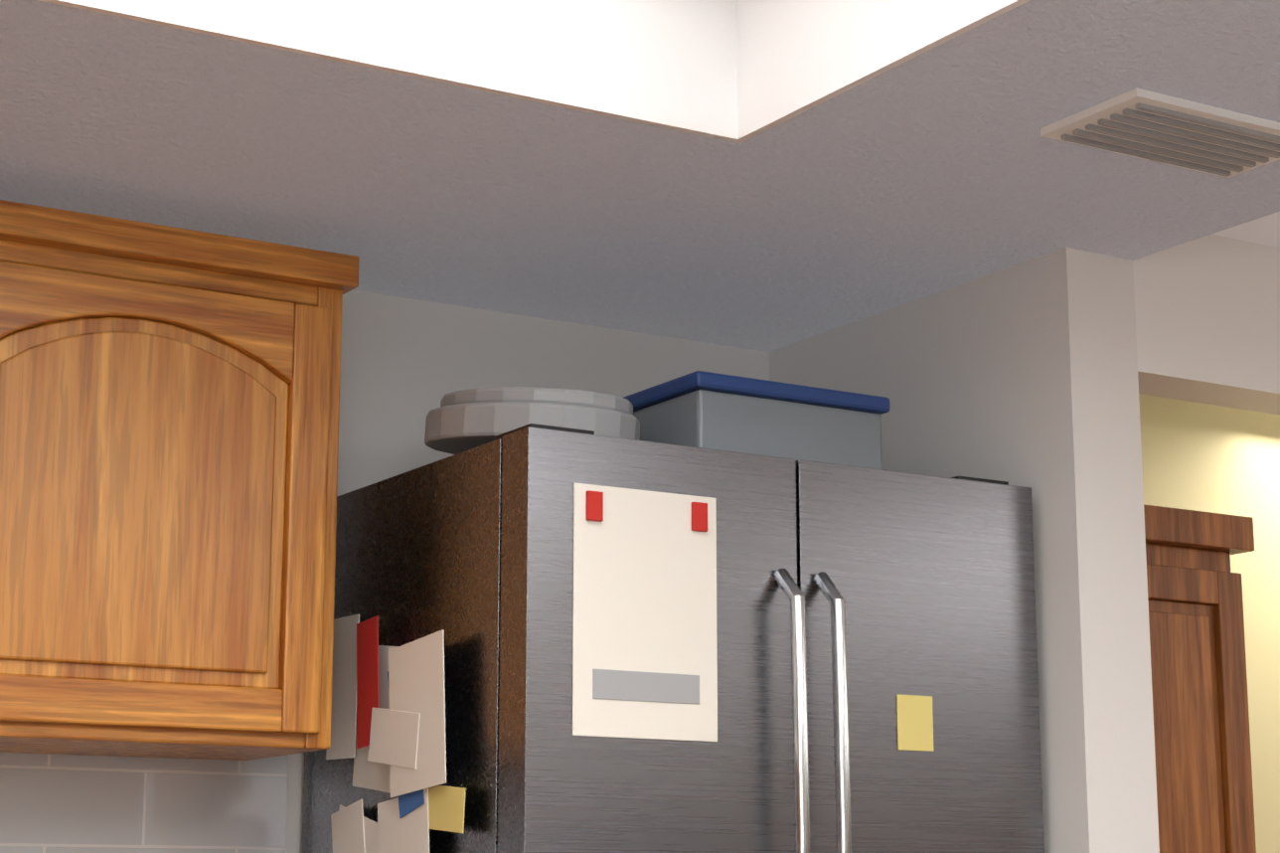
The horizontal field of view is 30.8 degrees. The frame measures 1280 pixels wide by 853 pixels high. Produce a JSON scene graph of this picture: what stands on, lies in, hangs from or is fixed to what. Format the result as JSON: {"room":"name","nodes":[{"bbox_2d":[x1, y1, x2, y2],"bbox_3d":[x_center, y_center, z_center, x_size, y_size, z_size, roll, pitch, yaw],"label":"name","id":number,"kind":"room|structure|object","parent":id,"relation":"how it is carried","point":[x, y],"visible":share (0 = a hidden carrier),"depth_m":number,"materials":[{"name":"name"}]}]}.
{"room":"kitchen","nodes":[
{"label":"kitchen","id":0,"kind":"room"},
{"bbox_2d":[0,290,1279,852],"bbox_3d":[1.291,0.838,4.787,9.590,2.600,0.150,7,-14,-31],"label":"wall","id":1,"kind":"structure","parent":0,"point":[407,364],"depth_m":3.90,"materials":[{"name":"white paint"}]},
{"bbox_2d":[0,199,359,760],"bbox_3d":[-0.785,0.070,3.345,0.650,0.775,0.392,7,-14,-31],"label":"upper cabinet","id":2,"kind":"object","parent":1,"relation":"attached to","point":[169,419],"visible":1,"depth_m":3.18,"materials":[{"name":"brown wood"}]},
{"bbox_2d":[0,0,1279,351],"bbox_3d":[0.535,-0.954,0.640,3.670,0.120,6.900,7,-14,-31],"label":"ceiling","id":3,"kind":"structure","parent":0,"point":[946,165],"depth_m":3.23,"materials":[{"name":"grey paint"}]},
{"bbox_2d":[38,0,1030,143],"bbox_3d":[0.440,-1.007,0.975,1.900,0.360,4.200,7,-14,-31],"label":"skylight","id":4,"kind":"object","parent":3,"relation":"in","point":[737,71],"visible":1,"depth_m":2.94,"materials":[{"name":"white"}]},
{"bbox_2d":[1040,87,1279,177],"bbox_3d":[0.718,-0.381,3.056,0.340,0.017,0.180,7,-14,-31],"label":"ceiling vent","id":5,"kind":"object","parent":3,"relation":"in","point":[1137,122],"visible":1,"depth_m":3.02,"materials":[{"name":"white metal"}]},
{"bbox_2d":[768,247,1159,852],"bbox_3d":[0.478,0.862,3.801,0.150,2.150,0.935,7,-14,-31],"label":"wall","id":6,"kind":"structure","parent":0,"point":[1025,374],"depth_m":3.59,"materials":[{"name":"white paint"}]},
{"bbox_2d":[1211,211,1279,248],"bbox_3d":[4.621,-0.478,3.104,5.920,0.050,6.900,7,-14,-31],"label":"ceiling","id":7,"kind":"structure","parent":0,"point":[1265,231],"depth_m":3.76,"materials":[{"name":"white paint"}]},
{"bbox_2d":[1132,234,1279,415],"bbox_3d":[1.447,-0.023,4.111,1.640,0.430,0.120,7,-14,-31],"label":"header","id":8,"kind":"object","parent":7,"relation":"attached to","point":[1207,318],"visible":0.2,"depth_m":3.75,"materials":[{"name":"white paint"}]},
{"bbox_3d":[2.686,1.677,2.293,9.590,0.060,8.320,7,-14,-31],"label":"floor","id":9,"kind":"structure","parent":0,"visible":0},
{"bbox_2d":[301,423,1044,852],"bbox_3d":[0.040,0.967,3.426,0.919,1.792,0.787,7,-14,-31],"label":"refrigerator","id":10,"kind":"object","parent":9,"relation":"on","point":[550,638],"visible":1,"depth_m":3.25,"materials":[{"name":"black metal"}]},
{"bbox_2d":[424,386,639,454],"bbox_3d":[-0.162,-0.001,3.465,0.300,0.111,0.382,7,-14,-31],"label":"round container","id":11,"kind":"object","parent":10,"relation":"on","point":[458,421],"visible":0.77,"depth_m":3.32,"materials":[{"name":"grey plastic"}]},
{"bbox_2d":[623,370,890,469],"bbox_3d":[0.159,0.032,3.627,0.360,0.144,0.300,7,-14,-31],"label":"storage bin","id":12,"kind":"object","parent":10,"relation":"on","point":[713,410],"visible":0.62,"depth_m":3.50,"materials":[{"name":"grey"}]},
{"bbox_2d":[1143,503,1256,852],"bbox_3d":[0.737,1.069,3.987,0.485,1.820,0.515,7,-14,-31],"label":"cabinet","id":13,"kind":"object","parent":9,"relation":"on","point":[1203,777],"visible":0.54,"depth_m":3.96,"materials":[{"name":"brown wood"}]}
]}

